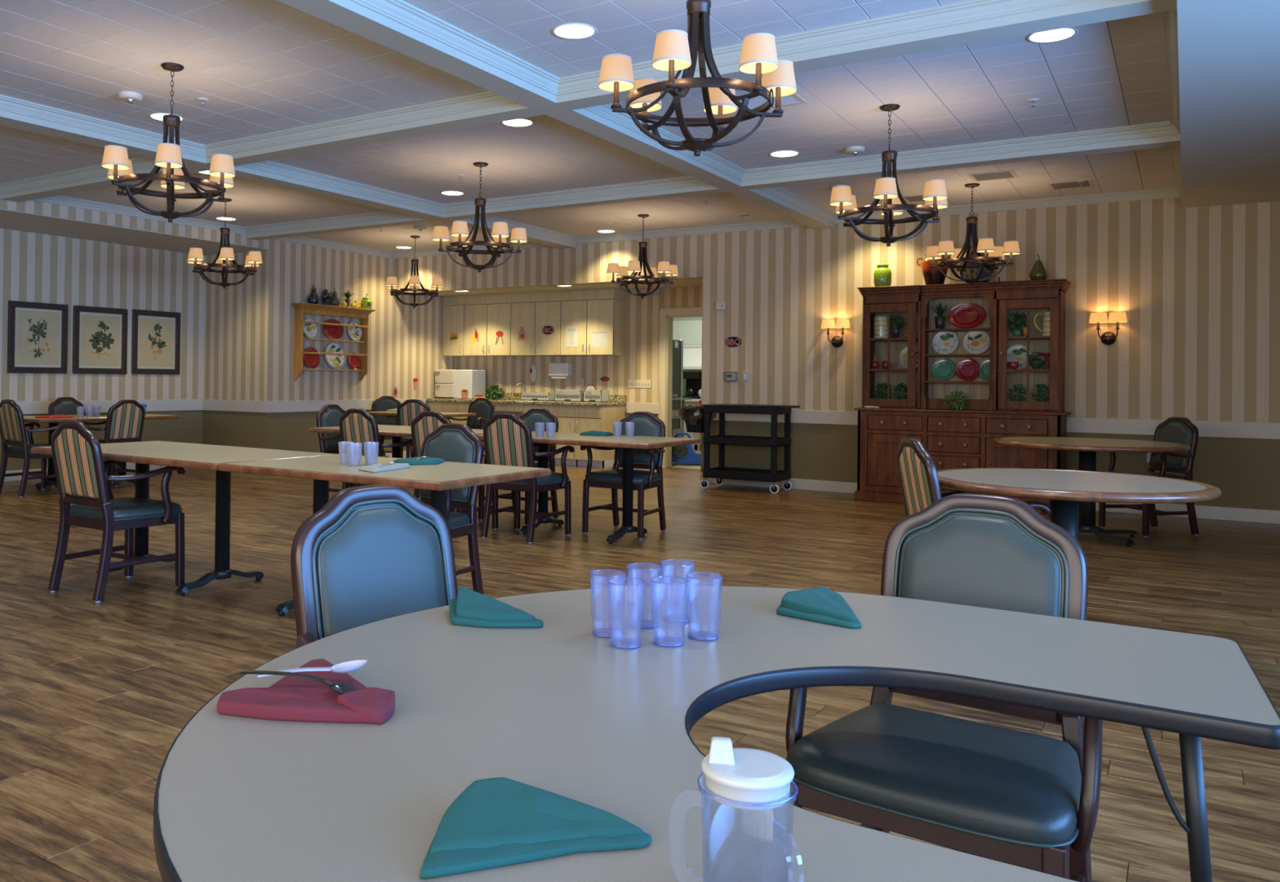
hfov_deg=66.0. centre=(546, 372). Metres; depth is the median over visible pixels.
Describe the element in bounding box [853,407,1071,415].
countertop
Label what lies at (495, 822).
napkin
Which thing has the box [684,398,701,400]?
countertop
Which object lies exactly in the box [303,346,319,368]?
plate
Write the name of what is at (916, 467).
dining chair
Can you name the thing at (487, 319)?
upper cabinet
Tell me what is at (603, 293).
cabinet filler
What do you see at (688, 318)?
wall
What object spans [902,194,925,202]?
ceiling vent
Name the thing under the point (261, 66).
ceiling
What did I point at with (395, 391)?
sticker
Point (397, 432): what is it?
dining table
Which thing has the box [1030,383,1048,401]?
potted plant
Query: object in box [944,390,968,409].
ivy plant
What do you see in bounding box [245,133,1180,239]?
trim
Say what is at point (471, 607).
napkin
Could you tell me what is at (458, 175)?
sprinkler
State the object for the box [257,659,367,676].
plastic spoon
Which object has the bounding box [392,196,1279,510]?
wall
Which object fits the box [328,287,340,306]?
pear
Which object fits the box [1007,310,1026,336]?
potted plant
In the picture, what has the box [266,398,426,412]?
trim rail
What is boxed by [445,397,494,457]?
dining chair
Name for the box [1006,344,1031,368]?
plate
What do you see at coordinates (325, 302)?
variegated plant
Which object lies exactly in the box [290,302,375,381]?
plate rack
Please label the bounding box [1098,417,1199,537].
dining chair
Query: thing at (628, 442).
dining table
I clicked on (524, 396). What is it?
plastic crate
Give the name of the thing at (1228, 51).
soffit
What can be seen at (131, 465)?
baseboard
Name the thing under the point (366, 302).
canister
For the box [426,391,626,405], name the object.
countertop
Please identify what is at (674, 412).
box
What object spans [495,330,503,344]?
cutout
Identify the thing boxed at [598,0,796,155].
chandelier
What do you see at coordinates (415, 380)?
sticker
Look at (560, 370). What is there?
dispenser
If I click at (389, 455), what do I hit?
baseboard
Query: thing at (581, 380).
wall outlet
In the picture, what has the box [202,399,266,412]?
trim rail
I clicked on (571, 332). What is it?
notice sheet
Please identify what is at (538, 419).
dining chair
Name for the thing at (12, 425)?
dining chair
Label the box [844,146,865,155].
smoke detector
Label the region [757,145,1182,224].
trim
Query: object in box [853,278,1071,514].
china hutch
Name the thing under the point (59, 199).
trim
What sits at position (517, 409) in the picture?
base cabinet
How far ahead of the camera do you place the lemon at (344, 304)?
13.38 m
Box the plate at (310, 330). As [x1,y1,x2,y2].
[303,317,318,337]
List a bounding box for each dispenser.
[528,363,537,382]
[548,362,572,378]
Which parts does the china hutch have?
moulding, panel, door, door, drawer, knob, knob, drawer, drawer, drawer, drawer, rail, arched rail, cornice, knob, knob, knob, panel, door, moulding, drawer, knob, door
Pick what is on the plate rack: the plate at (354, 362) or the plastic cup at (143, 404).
the plate at (354, 362)
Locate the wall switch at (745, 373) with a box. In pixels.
[742,370,748,381]
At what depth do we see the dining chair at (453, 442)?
5.34 m
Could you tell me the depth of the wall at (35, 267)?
11.96 m
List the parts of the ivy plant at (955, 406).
pot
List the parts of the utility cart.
post, post, post, post, push handle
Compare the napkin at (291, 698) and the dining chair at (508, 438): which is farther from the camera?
the dining chair at (508, 438)
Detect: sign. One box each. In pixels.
[542,325,554,333]
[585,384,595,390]
[724,336,741,346]
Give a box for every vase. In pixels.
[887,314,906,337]
[916,254,951,284]
[961,245,994,282]
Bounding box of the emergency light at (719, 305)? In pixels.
[715,302,726,310]
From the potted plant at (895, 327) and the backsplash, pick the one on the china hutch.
the potted plant at (895, 327)
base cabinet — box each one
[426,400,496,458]
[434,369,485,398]
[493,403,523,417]
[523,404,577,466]
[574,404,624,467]
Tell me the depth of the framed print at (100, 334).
11.87 m
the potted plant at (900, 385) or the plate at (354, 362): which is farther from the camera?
the plate at (354, 362)
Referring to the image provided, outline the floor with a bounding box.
[0,449,1279,881]
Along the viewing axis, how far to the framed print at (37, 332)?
11.23 m
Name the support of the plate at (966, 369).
on the china hutch
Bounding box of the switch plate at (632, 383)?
[627,379,651,387]
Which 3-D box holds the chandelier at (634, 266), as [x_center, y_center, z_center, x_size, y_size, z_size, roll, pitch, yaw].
[1.068,-1.291,10.906,0.724,0.933,0.814,1,-1,-38]
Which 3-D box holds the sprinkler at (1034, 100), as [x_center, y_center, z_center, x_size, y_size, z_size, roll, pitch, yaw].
[3.154,-1.747,6.351,0.076,0.042,0.076,0,-1,33]
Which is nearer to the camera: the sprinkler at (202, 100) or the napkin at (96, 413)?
the sprinkler at (202, 100)
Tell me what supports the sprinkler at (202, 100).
attached to the ceiling at (261, 66)
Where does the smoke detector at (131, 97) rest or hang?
attached to the ceiling at (261, 66)
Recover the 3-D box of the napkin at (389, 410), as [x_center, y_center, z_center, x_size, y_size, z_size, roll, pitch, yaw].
[-1.959,0.497,13.067,0.260,0.036,0.232,0,0,29]
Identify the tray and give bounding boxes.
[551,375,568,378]
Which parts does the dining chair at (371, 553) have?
arm, backrest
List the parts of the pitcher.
handle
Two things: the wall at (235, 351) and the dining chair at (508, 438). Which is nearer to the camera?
the dining chair at (508, 438)
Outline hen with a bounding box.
[306,284,320,303]
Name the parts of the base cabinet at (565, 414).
drawer, drawer, door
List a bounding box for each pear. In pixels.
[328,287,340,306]
[1029,253,1047,279]
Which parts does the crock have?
lid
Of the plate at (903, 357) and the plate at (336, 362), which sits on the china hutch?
the plate at (903, 357)
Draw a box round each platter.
[323,318,343,339]
[947,302,985,328]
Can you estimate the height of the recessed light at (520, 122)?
0.003 m
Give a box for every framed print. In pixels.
[7,300,68,373]
[72,305,128,373]
[131,309,180,374]
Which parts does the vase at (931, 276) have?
handle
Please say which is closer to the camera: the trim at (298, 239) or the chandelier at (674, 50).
the chandelier at (674, 50)
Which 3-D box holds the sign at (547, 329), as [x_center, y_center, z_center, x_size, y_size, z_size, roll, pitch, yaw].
[0.016,-0.624,14.286,0.202,0.124,0.005,0,-1,33]
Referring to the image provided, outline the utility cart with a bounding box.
[700,403,799,493]
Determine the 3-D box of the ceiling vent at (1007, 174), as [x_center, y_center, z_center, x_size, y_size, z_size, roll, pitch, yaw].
[3.942,-1.739,8.655,0.360,0.007,0.360,0,-1,33]
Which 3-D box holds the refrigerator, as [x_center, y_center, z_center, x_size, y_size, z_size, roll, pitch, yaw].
[1.669,0.404,15.446,0.710,1.860,0.700,0,-1,33]
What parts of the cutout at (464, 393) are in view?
pot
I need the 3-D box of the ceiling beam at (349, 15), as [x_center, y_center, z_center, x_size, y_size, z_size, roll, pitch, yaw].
[-0.542,-1.758,5.343,0.202,0.144,13.312,0,-1,33]
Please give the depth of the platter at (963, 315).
10.00 m
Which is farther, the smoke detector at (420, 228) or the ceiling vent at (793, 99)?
the smoke detector at (420, 228)
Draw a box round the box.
[671,408,679,417]
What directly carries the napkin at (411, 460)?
on the dining table at (442, 477)
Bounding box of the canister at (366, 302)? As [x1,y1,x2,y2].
[360,293,372,309]
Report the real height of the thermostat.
0.124 m
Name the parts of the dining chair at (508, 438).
leg, panel, frame, leg, seat rail, leg, seat, arm, arm post, leg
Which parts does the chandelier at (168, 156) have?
shade trim, lamp shade, shade trim, shade trim, lamp shade, arm, arm, lamp shade, shade trim, shade trim, arm, chain, shade trim, lamp shade, arm, arm, arm, lamp shade, shade trim, shade trim, lamp shade, shade trim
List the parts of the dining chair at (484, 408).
arm, backrest, frame, arm post, arm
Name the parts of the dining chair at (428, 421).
panel, frame, leg, leg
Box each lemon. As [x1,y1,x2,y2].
[341,302,346,306]
[350,302,355,307]
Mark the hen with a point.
(313, 298)
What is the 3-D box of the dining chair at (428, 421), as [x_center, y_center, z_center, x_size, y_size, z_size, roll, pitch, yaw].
[-0.743,0.774,7.758,0.626,0.952,0.583,0,-1,35]
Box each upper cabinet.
[442,305,464,355]
[463,302,515,355]
[511,301,571,355]
[560,298,624,355]
[672,320,702,346]
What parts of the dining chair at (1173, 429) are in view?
leg, arm post, leg, seat, leg, arm post, rail, backrest, arm, frame, leg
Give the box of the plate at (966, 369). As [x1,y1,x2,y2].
[955,357,980,380]
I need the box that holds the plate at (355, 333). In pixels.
[347,320,362,340]
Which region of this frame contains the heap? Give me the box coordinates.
[697,389,701,398]
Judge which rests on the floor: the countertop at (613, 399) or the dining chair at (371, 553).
the dining chair at (371, 553)
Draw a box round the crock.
[873,314,888,337]
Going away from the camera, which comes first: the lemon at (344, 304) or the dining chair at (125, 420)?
the dining chair at (125, 420)
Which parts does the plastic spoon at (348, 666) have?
handle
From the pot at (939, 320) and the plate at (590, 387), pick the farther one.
the plate at (590, 387)
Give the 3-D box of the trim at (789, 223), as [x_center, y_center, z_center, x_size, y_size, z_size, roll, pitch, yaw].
[1.001,-1.716,10.775,3.153,0.088,2.527,0,-1,33]
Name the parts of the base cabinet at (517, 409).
panel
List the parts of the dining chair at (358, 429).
leg, panel, frame, arm, arm post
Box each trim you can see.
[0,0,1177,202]
[0,90,517,157]
[0,110,575,248]
[0,155,155,194]
[32,195,413,234]
[238,160,709,213]
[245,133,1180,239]
[271,235,549,258]
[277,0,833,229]
[349,0,1095,96]
[466,215,807,244]
[582,8,1180,181]
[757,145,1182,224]
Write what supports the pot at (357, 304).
on the plate rack
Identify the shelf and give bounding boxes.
[302,368,365,370]
[303,337,365,342]
[702,403,791,414]
[702,435,791,446]
[702,466,791,482]
[870,337,918,341]
[876,368,917,371]
[925,327,990,332]
[925,354,989,356]
[925,380,989,382]
[996,337,1049,340]
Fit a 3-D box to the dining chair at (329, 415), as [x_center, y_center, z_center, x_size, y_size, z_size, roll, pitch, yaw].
[-1.785,0.772,9.037,0.583,0.952,0.626,0,0,28]
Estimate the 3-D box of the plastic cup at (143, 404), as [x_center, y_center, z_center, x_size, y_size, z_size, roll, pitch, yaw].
[-4.485,0.392,10.877,0.086,0.160,0.085,0,-1,33]
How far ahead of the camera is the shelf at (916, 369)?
10.37 m
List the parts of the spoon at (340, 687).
handle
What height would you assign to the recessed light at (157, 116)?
0.003 m
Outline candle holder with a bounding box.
[1022,327,1026,336]
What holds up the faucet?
on the countertop at (613, 399)
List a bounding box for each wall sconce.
[821,319,849,347]
[1088,311,1127,345]
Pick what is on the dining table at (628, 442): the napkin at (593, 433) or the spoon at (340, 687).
the napkin at (593, 433)
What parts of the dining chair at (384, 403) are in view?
backrest, seat rail, frame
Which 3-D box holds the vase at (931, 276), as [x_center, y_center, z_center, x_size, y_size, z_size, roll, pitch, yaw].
[3.973,-1.049,10.034,0.284,0.325,0.284,1,0,-15]
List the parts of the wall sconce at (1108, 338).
lamp shade, arm, lamp shade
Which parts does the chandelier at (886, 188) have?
lamp shade, shade trim, lamp shade, arm, arm, lamp shade, shade trim, shade trim, arm, chain, arm, lamp shade, shade trim, arm, arm, lamp shade, shade trim, shade trim, lamp shade, shade trim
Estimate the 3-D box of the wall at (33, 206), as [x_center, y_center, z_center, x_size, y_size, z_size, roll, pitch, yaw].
[-7.130,-1.882,8.259,1.410,0.470,10.990,0,-1,33]
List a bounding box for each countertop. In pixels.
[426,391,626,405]
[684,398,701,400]
[684,398,701,450]
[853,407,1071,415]
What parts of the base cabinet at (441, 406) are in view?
drawer, door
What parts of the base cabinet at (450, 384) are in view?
drawer, drawer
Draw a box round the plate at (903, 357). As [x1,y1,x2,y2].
[898,346,918,368]
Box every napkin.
[34,413,74,417]
[83,412,107,415]
[217,658,395,724]
[358,462,410,472]
[386,408,397,411]
[392,456,444,465]
[419,777,651,879]
[448,585,543,627]
[579,430,613,435]
[776,586,861,627]
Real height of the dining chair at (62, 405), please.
0.952 m
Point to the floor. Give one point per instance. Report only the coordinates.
(95, 698)
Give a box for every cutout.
[449,333,457,342]
[461,389,468,398]
[471,328,479,344]
[474,395,484,398]
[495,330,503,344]
[518,324,525,340]
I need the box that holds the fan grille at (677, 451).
[671,444,687,457]
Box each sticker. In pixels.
[392,386,398,397]
[413,377,417,390]
[600,376,608,381]
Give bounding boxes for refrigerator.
[671,338,683,436]
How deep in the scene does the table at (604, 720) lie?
1.30 m
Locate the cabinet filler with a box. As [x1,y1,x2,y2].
[442,288,625,306]
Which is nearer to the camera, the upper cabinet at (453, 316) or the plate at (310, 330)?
the plate at (310, 330)
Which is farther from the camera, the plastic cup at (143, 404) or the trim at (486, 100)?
the plastic cup at (143, 404)
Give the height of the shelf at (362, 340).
0.016 m
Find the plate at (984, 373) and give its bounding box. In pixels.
[978,358,989,381]
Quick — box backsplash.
[484,391,626,401]
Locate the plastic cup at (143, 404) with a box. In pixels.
[141,400,146,415]
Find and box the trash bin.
[679,404,715,432]
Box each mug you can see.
[871,360,880,368]
[882,360,890,368]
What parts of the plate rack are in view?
panel, cornice, guard rail, guard rail, panel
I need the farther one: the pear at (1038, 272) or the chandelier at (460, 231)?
the pear at (1038, 272)
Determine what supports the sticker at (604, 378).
attached to the wall at (640, 360)
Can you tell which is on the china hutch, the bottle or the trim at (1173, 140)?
the bottle
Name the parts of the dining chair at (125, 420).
arm, leg, rail, frame, panel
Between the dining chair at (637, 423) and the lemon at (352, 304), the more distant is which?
the lemon at (352, 304)
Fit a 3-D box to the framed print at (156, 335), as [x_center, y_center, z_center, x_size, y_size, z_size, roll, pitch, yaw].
[-4.993,-0.387,12.534,0.030,0.810,0.690,0,-1,33]
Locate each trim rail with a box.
[0,399,202,413]
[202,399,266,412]
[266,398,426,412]
[626,402,658,413]
[711,409,1279,439]
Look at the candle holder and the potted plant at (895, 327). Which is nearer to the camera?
the candle holder
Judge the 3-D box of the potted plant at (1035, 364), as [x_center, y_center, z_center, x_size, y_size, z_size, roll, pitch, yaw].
[4.713,-0.119,9.456,0.179,0.175,0.171,0,-1,33]
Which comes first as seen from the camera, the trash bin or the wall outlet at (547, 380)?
the trash bin
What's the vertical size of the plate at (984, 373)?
0.233 m
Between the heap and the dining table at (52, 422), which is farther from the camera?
the heap
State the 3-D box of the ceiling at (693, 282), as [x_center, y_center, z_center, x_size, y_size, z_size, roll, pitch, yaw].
[0.240,-1.203,13.746,4.938,0.105,1.348,0,-1,33]
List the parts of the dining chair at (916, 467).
panel, frame, arm, arm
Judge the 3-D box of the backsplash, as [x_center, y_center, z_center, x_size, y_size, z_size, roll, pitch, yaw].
[-0.178,0.358,14.788,3.105,0.100,0.022,0,-1,33]
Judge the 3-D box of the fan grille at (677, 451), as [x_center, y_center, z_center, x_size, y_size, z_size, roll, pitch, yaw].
[1.913,1.116,14.121,0.230,0.230,0.012,1,0,11]
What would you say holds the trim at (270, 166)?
attached to the ceiling at (261, 66)
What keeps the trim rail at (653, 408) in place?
attached to the wall at (640, 360)
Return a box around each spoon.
[240,670,359,693]
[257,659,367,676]
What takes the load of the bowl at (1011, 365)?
on the china hutch
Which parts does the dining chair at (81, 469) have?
leg, panel, frame, rail, leg, arm post, arm, seat rail, seat, leg, arm, arm post, leg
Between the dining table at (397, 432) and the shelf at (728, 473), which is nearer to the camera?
the dining table at (397, 432)
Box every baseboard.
[4,462,165,481]
[385,450,410,457]
[700,472,1279,524]
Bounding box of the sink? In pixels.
[495,399,520,399]
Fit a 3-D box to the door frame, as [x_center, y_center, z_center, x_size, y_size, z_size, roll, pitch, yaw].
[2.049,0.215,13.420,1.060,2.215,0.182,0,-1,33]
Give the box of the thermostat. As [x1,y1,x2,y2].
[725,373,735,380]
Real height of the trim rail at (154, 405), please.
0.147 m
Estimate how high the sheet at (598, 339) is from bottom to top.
0.235 m
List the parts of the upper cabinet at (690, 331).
light rail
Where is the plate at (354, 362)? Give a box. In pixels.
[348,352,360,368]
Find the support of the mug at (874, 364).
on the china hutch
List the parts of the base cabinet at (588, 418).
drawer, door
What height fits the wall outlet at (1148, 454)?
0.118 m
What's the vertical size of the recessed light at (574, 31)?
0.003 m
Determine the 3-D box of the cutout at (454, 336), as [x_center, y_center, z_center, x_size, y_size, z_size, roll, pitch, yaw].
[-1.449,-0.552,15.244,0.168,0.143,0.003,0,-1,33]
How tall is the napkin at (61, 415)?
0.031 m
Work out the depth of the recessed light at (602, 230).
12.13 m
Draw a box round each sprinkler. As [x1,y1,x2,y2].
[196,97,208,106]
[456,173,464,179]
[1026,97,1039,106]
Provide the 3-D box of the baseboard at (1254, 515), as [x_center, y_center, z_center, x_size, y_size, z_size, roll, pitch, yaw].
[5.202,1.269,9.489,8.052,0.118,0.016,0,-1,33]
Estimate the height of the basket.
0.235 m
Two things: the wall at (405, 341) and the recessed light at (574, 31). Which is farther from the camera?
the wall at (405, 341)
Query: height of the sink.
0.003 m
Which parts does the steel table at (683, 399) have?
leg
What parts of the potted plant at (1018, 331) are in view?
pot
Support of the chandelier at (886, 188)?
hanging from the ceiling at (261, 66)
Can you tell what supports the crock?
on the china hutch
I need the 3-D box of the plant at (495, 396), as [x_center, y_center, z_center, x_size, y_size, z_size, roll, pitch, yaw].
[-0.775,0.313,14.767,0.340,0.277,0.356,0,-1,33]
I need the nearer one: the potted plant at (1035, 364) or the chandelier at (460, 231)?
the chandelier at (460, 231)
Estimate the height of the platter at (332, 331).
0.287 m
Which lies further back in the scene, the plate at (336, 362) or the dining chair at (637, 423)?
the plate at (336, 362)
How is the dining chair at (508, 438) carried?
on the floor
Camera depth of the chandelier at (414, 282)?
12.59 m
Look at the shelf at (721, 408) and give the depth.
10.82 m
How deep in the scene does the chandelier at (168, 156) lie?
5.77 m
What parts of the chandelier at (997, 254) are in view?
lamp shade, lamp shade, arm, arm, lamp shade, arm, chain, arm, lamp shade, shade trim, arm, arm, lamp shade, lamp shade, shade trim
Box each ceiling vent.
[736,213,753,217]
[737,93,807,109]
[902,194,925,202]
[967,169,1018,182]
[1046,178,1094,190]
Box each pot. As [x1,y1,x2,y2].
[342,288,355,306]
[354,300,360,307]
[934,315,945,328]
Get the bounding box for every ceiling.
[0,0,1173,251]
[0,208,268,255]
[434,278,702,296]
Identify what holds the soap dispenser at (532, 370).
attached to the wall at (640, 360)
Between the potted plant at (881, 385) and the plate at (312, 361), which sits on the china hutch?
the potted plant at (881, 385)
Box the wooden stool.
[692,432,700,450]
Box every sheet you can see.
[565,325,578,346]
[591,330,608,347]
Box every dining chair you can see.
[0,399,58,497]
[46,396,114,482]
[48,421,185,603]
[85,399,145,486]
[290,484,457,648]
[315,404,392,492]
[338,408,414,489]
[365,422,484,594]
[371,395,400,453]
[396,399,431,457]
[410,410,497,530]
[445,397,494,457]
[478,408,559,524]
[480,413,574,543]
[580,411,666,539]
[785,493,1102,881]
[896,437,1051,516]
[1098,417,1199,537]
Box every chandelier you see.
[101,62,235,222]
[186,198,262,288]
[386,235,443,307]
[431,161,527,272]
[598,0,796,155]
[606,213,678,298]
[829,103,947,246]
[924,182,1020,285]
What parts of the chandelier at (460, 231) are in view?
lamp shade, shade trim, arm, shade trim, lamp shade, lamp shade, arm, arm, chain, arm, arm, lamp shade, lamp shade, shade trim, arm, lamp shade, shade trim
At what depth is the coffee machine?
17.35 m
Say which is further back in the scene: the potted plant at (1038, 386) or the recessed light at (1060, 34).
the potted plant at (1038, 386)
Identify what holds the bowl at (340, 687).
on the spoon at (340, 687)
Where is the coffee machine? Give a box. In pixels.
[682,371,701,398]
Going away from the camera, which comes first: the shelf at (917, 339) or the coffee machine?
the shelf at (917, 339)
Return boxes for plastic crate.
[520,391,554,400]
[554,389,583,401]
[583,390,608,402]
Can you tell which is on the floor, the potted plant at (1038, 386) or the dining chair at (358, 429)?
the dining chair at (358, 429)
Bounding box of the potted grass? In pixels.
[930,300,950,328]
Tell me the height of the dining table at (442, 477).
0.760 m
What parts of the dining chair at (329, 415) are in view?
arm, frame, backrest, rail, arm post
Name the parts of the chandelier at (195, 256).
lamp shade, lamp shade, arm, arm, lamp shade, arm, arm, lamp shade, arm, arm, lamp shade, lamp shade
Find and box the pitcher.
[1033,311,1049,335]
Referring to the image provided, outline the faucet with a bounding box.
[516,382,525,392]
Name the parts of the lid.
spout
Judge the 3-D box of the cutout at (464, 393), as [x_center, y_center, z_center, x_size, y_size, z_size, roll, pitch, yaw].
[-1.249,0.318,14.900,0.140,0.139,0.002,0,-1,33]
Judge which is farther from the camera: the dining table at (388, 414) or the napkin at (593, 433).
the dining table at (388, 414)
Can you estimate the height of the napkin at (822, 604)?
0.034 m
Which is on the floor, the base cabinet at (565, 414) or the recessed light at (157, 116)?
the base cabinet at (565, 414)
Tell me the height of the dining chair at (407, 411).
0.952 m
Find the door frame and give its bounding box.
[658,306,702,467]
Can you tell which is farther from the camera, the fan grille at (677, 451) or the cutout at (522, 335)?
the cutout at (522, 335)
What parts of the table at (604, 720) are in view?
leg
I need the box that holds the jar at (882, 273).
[873,263,891,286]
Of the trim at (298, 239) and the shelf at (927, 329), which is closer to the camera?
the shelf at (927, 329)
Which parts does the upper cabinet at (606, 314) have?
door, door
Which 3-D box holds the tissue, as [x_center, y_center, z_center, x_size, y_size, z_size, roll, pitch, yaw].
[3.351,0.352,10.110,0.160,0.024,0.055,0,-1,33]
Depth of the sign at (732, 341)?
11.49 m
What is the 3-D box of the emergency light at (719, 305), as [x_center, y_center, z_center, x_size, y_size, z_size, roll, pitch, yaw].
[2.054,-0.786,11.552,0.115,0.085,0.054,0,-1,33]
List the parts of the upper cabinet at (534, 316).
door, door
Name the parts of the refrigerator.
door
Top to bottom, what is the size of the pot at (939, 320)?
0.130 m
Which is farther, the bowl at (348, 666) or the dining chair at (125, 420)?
the dining chair at (125, 420)
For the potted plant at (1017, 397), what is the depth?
9.56 m
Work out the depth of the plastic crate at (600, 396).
13.78 m
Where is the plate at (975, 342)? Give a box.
[963,330,990,354]
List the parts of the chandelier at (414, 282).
lamp shade, arm, lamp shade, lamp shade, arm, arm, lamp shade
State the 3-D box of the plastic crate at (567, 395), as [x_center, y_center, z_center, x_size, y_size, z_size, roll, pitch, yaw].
[0.355,0.326,14.082,0.440,0.165,0.222,0,-1,33]
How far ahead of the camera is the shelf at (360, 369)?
13.30 m
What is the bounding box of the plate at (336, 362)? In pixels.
[324,341,345,368]
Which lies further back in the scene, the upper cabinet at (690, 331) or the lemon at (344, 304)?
the upper cabinet at (690, 331)
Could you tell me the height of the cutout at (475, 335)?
0.242 m
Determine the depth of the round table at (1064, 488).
4.41 m
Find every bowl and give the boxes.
[329,659,367,672]
[329,681,359,693]
[1006,361,1018,368]
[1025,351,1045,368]
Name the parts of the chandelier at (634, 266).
lamp shade, lamp shade, arm, arm, lamp shade, arm, arm, lamp shade, arm, arm, lamp shade, lamp shade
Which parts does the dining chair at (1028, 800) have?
leg, arm post, leg, seat, seat rail, rail, backrest, frame, leg, leg, arm post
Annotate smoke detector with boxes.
[118,91,142,103]
[413,225,426,231]
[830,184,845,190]
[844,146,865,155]
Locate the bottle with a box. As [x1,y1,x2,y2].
[872,351,877,360]
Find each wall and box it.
[0,199,269,248]
[0,227,204,471]
[202,249,268,448]
[266,238,454,453]
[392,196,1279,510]
[454,286,702,417]
[672,316,702,395]
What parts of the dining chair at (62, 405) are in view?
frame, backrest, arm, leg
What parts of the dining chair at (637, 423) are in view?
leg, arm post, arm, leg, seat, seat rail, rail, backrest, frame, leg, arm post, arm, leg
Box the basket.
[671,427,680,437]
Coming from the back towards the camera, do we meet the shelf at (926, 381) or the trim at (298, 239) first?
the trim at (298, 239)
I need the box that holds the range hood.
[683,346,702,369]
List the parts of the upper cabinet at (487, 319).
door, door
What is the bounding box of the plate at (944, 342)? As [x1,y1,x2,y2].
[932,331,958,354]
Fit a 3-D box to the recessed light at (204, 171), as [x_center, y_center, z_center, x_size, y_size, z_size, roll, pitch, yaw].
[-3.049,-1.816,8.849,0.244,0.003,0.244,0,-1,33]
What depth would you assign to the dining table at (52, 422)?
10.18 m
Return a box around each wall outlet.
[545,377,549,386]
[579,378,583,386]
[1146,452,1151,462]
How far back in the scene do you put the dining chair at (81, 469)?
5.34 m
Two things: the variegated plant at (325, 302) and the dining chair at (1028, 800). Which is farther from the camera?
the variegated plant at (325, 302)
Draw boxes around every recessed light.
[148,112,184,121]
[198,170,209,174]
[215,217,236,220]
[395,246,412,248]
[440,191,464,195]
[500,118,534,127]
[551,22,597,39]
[596,229,616,232]
[768,150,799,157]
[1026,26,1078,43]
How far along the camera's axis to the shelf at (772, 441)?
10.86 m
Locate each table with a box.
[23,413,178,488]
[31,440,337,595]
[152,585,1279,881]
[218,453,551,615]
[308,424,483,514]
[367,411,475,457]
[478,431,700,543]
[671,397,691,436]
[936,467,1221,626]
[992,436,1191,546]
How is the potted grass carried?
on the china hutch
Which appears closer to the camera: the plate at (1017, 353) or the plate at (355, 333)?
the plate at (1017, 353)
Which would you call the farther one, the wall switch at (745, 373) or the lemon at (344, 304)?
the lemon at (344, 304)
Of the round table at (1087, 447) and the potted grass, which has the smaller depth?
the round table at (1087, 447)
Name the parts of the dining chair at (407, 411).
seat, leg, panel, frame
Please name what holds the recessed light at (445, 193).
in the ceiling at (261, 66)
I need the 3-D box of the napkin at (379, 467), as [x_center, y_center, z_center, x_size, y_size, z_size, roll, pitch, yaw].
[-0.786,0.455,4.754,0.140,0.023,0.374,0,0,25]
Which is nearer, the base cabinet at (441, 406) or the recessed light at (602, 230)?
the recessed light at (602, 230)
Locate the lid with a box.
[699,736,794,809]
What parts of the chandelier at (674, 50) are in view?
lamp shade, shade trim, shade trim, lamp shade, shade trim, shade trim, arm, arm, lamp shade, shade trim, shade trim, arm, arm, lamp shade, shade trim, arm, arm, lamp shade, shade trim, shade trim, lamp shade, shade trim, shade trim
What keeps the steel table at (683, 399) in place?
on the floor
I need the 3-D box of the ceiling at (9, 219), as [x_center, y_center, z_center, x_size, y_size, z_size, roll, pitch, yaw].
[-7.070,-1.644,8.217,1.260,0.010,10.990,0,-1,33]
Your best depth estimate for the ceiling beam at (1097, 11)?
5.29 m
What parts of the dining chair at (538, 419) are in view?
leg, leg, leg, backrest, frame, seat, arm, leg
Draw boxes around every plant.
[320,288,330,305]
[484,384,505,399]
[872,382,893,406]
[891,382,906,399]
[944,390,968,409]
[1006,383,1029,409]
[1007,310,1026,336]
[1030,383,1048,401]
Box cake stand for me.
[1037,351,1049,368]
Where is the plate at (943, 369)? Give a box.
[931,358,955,380]
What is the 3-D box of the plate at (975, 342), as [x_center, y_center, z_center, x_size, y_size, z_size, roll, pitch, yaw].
[4.362,-0.314,9.942,0.256,0.253,0.056,0,-1,35]
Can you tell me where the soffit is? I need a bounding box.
[1177,0,1279,208]
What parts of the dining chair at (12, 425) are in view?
leg, panel, rail, frame, leg, seat, seat rail, arm post, arm, arm, leg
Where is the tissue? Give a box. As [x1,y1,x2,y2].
[863,405,879,408]
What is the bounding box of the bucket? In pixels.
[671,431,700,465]
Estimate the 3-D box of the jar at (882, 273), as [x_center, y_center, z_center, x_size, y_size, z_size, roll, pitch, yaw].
[3.537,-1.014,10.318,0.177,0.250,0.177,0,-1,33]
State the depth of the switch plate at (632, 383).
13.81 m
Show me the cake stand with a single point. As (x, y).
(1046, 354)
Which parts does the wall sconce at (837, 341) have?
lamp shade, lamp shade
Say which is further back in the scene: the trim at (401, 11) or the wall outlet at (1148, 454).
the wall outlet at (1148, 454)
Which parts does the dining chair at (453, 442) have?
rail, backrest, arm post, frame, seat, seat rail, leg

